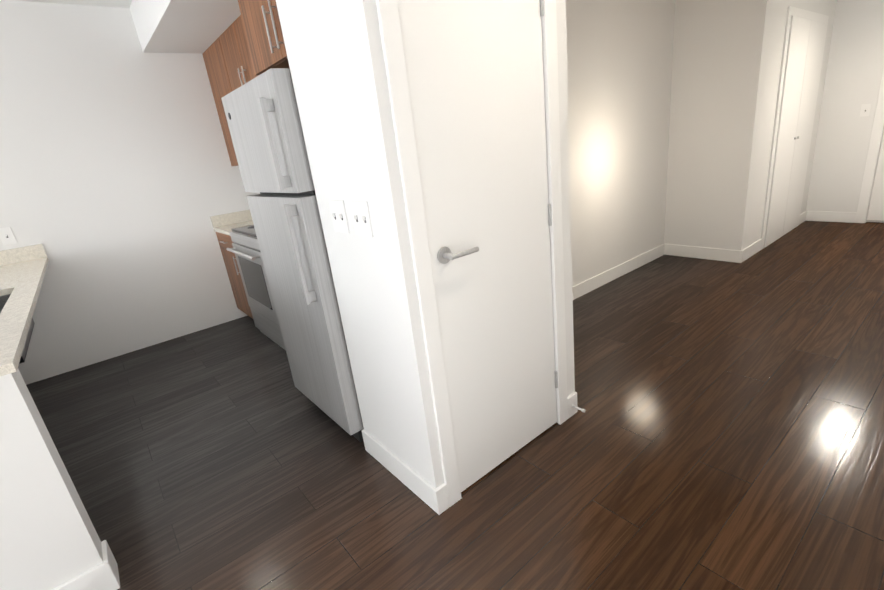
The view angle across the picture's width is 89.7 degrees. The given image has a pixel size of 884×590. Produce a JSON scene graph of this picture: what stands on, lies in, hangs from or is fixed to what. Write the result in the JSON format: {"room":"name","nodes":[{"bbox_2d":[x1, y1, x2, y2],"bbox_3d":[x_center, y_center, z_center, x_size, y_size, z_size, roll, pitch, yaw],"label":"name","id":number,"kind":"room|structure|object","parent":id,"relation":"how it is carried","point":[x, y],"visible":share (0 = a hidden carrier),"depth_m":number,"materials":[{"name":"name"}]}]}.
{"room":"apartment living room","nodes":[
{"label":"apartment living room","id":0,"kind":"room"},
{"bbox_2d":[14,0,131,7],"bbox_3d":[-1.272,-1.729,1.360,12.740,0.200,4.825,-21,23,-35],"label":"ceiling","id":1,"kind":"structure","parent":0,"point":[118,3],"depth_m":3.19,"materials":[{"name":"paint"}]},
{"bbox_2d":[0,0,883,589],"bbox_3d":[-1.118,-0.484,1.788,12.740,2.750,4.825,-21,23,-35],"label":"wall","id":2,"kind":"structure","parent":0,"point":[120,180],"depth_m":3.45,"materials":[{"name":"paint"}]},
{"bbox_2d":[0,227,16,244],"bbox_3d":[-3.103,-0.419,3.168,0.075,0.120,0.018,-21,23,-35],"label":"outlet","id":3,"kind":"object","parent":2,"relation":"attached to","point":[7,236],"visible":1,"depth_m":3.17,"materials":[{"name":"white plastic"}]},
{"bbox_2d":[0,244,48,375],"bbox_3d":[-2.444,0.048,2.058,0.865,0.130,2.690,-21,23,-35],"label":"countertop","id":4,"kind":"structure","parent":2,"relation":"on","point":[22,271],"depth_m":2.18,"materials":[{"name":"stone"}]},
{"bbox_2d":[0,294,34,363],"bbox_3d":[-2.166,0.187,2.048,0.354,0.185,0.734,-21,23,-35],"label":"sink","id":5,"kind":"object","parent":4,"relation":"in","point":[3,299],"visible":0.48,"depth_m":2.25,"materials":[{"name":"metal"}]},
{"bbox_2d":[52,547,119,589],"bbox_3d":[-1.450,1.099,1.365,0.745,0.125,0.018,-21,23,-35],"label":"baseboard","id":6,"kind":"structure","parent":2,"relation":"attached to","point":[104,575],"depth_m":1.55,"materials":[{"name":"white wood"}]},
{"bbox_2d":[202,38,238,165],"bbox_3d":[-1.649,-1.592,3.759,0.348,0.913,0.538,-21,23,-35],"label":"upper cabinet","id":7,"kind":"object","parent":2,"relation":"attached to","point":[216,71],"depth_m":3.66,"materials":[{"name":"brown wood"}]},
{"bbox_2d":[218,18,249,91],"bbox_3d":[-1.257,-1.671,3.193,0.348,0.492,0.774,-21,23,-35],"label":"upper cabinet","id":8,"kind":"object","parent":2,"relation":"attached to","point":[230,41],"depth_m":3.17,"materials":[{"name":"brown wood"}]},
{"bbox_2d":[238,0,289,79],"bbox_3d":[-0.499,-1.380,2.082,0.628,0.498,0.796,-21,23,-35],"label":"upper cabinet","id":9,"kind":"object","parent":2,"relation":"attached to","point":[247,45],"depth_m":2.09,"materials":[{"name":"brown wood"}]},
{"bbox_2d":[329,200,349,232],"bbox_3d":[-0.390,-0.293,1.664,0.018,0.120,0.115,-21,23,-35],"label":"switch plate","id":10,"kind":"object","parent":2,"relation":"attached to","point":[339,215],"visible":1,"depth_m":1.66,"materials":[{"name":"white plastic"}]},
{"bbox_2d":[350,201,373,236],"bbox_3d":[-0.283,-0.262,1.536,0.018,0.120,0.115,-21,23,-35],"label":"switch plate","id":11,"kind":"object","parent":2,"relation":"attached to","point":[361,218],"visible":1,"depth_m":1.53,"materials":[{"name":"white plastic"}]},
{"bbox_2d":[362,429,447,514],"bbox_3d":[-0.193,0.752,1.936,0.015,0.115,0.575,-21,23,-35],"label":"baseboard","id":12,"kind":"structure","parent":2,"relation":"attached to","point":[436,499],"depth_m":1.86,"materials":[{"name":"white wood"}]},
{"bbox_2d":[375,0,567,506],"bbox_3d":[0.203,-0.257,1.655,0.780,2.100,0.015,-21,23,-35],"label":"door frame","id":13,"kind":"structure","parent":2,"relation":"attached to","point":[393,56],"depth_m":1.59,"materials":[{"name":"white wood"}]},
{"bbox_2d":[397,0,557,491],"bbox_3d":[0.206,-0.231,1.668,0.656,2.026,0.100,-21,23,-35],"label":"hall door","id":14,"kind":"structure","parent":2,"relation":"in","point":[474,70],"depth_m":1.64,"materials":[{"name":"white wood"}]},
{"bbox_2d":[572,404,585,412],"bbox_3d":[0.674,0.560,2.191,0.024,0.024,0.066,-21,23,-35],"label":"door stop","id":15,"kind":"object","parent":2,"relation":"attached to","point":[578,408],"visible":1,"depth_m":2.19,"materials":[{"name":"white plastic"}]},
{"bbox_2d":[572,244,663,299],"bbox_3d":[1.200,-0.055,3.786,2.910,0.115,0.015,-21,23,-35],"label":"baseboard","id":16,"kind":"structure","parent":2,"relation":"attached to","point":[586,286],"depth_m":4.07,"materials":[{"name":"white wood"}]},
{"bbox_2d":[664,244,747,262],"bbox_3d":[2.536,-0.412,4.343,0.015,0.115,0.695,-21,23,-35],"label":"baseboard","id":17,"kind":"structure","parent":2,"relation":"attached to","point":[737,256],"depth_m":4.30,"materials":[{"name":"white wood"}]},
{"bbox_2d":[744,239,761,260],"bbox_3d":[2.947,-0.426,4.236,0.500,0.115,0.018,-21,23,-35],"label":"baseboard","id":18,"kind":"structure","parent":2,"relation":"attached to","point":[755,247],"depth_m":4.25,"materials":[{"name":"white wood"}]},
{"bbox_2d":[761,6,828,249],"bbox_3d":[3.493,-1.609,4.406,1.220,2.100,0.015,-21,23,-35],"label":"door frame","id":19,"kind":"structure","parent":2,"relation":"attached to","point":[791,11],"depth_m":4.06,"materials":[{"name":"white wood"}]},
{"bbox_2d":[764,16,826,247],"bbox_3d":[3.505,-1.577,4.406,1.070,2.022,0.040,-21,23,-35],"label":"closet door","id":20,"kind":"structure","parent":2,"relation":"in","point":[806,39],"depth_m":4.34,"materials":[{"name":"white wood"}]},
{"bbox_2d":[800,211,856,222],"bbox_3d":[4.421,-0.894,5.067,0.015,0.115,0.450,-21,23,-35],"label":"baseboard","id":21,"kind":"structure","parent":2,"relation":"attached to","point":[827,216],"depth_m":5.06,"materials":[{"name":"white wood"}]},
{"bbox_2d":[860,103,871,116],"bbox_3d":[4.382,-1.913,4.599,0.018,0.120,0.075,-21,23,-35],"label":"light switch","id":22,"kind":"object","parent":2,"relation":"attached to","point":[865,109],"visible":1,"depth_m":4.60,"materials":[{"name":"white plastic"}]},
{"bbox_2d":[855,68,883,222],"bbox_3d":[4.814,-1.738,4.180,0.090,2.180,1.080,-21,23,-35],"label":"door frame","id":23,"kind":"structure","parent":2,"relation":"attached to","point":[878,124],"depth_m":4.66,"materials":[{"name":"white wood"}]},
{"bbox_2d":[866,132,883,222],"bbox_3d":[4.809,-1.698,4.179,0.104,2.092,0.917,-21,23,-35],"label":"entry door","id":24,"kind":"structure","parent":2,"relation":"in","point":[876,210],"depth_m":4.73,"materials":[{"name":"white wood"}]},
{"bbox_2d":[26,221,883,589],"bbox_3d":[-0.952,0.854,2.247,12.740,0.100,4.825,-21,23,-35],"label":"floor","id":25,"kind":"structure","parent":0,"point":[724,431],"depth_m":2.00,"materials":[{"name":"brown wood"}]},
{"bbox_2d":[216,232,252,318],"bbox_3d":[-1.586,-0.220,4.128,0.628,0.852,0.556,-21,23,-35],"label":"base cabinet","id":26,"kind":"object","parent":25,"relation":"on","point":[233,271],"visible":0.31,"depth_m":3.88,"materials":[{"name":"brown wood"}]},
{"bbox_2d":[210,210,252,235],"bbox_3d":[-1.224,-0.561,3.461,0.638,0.130,1.896,-21,23,-35],"label":"countertop","id":27,"kind":"structure","parent":26,"relation":"on","point":[225,223],"depth_m":4.04,"materials":[{"name":"stone"}]},
{"bbox_2d":[226,224,285,349],"bbox_3d":[-1.225,-0.233,3.552,0.692,1.165,0.752,-21,23,-35],"label":"stove","id":28,"kind":"object","parent":25,"relation":"on","point":[245,249],"visible":0.12,"depth_m":3.39,"materials":[{"name":"metal"}]},
{"bbox_2d":[221,68,363,441],"bbox_3d":[-0.455,-0.196,2.352,0.845,1.690,0.695,-21,23,-35],"label":"fridge","id":29,"kind":"object","parent":25,"relation":"on","point":[264,122],"visible":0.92,"depth_m":1.99,"materials":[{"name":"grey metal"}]}
]}

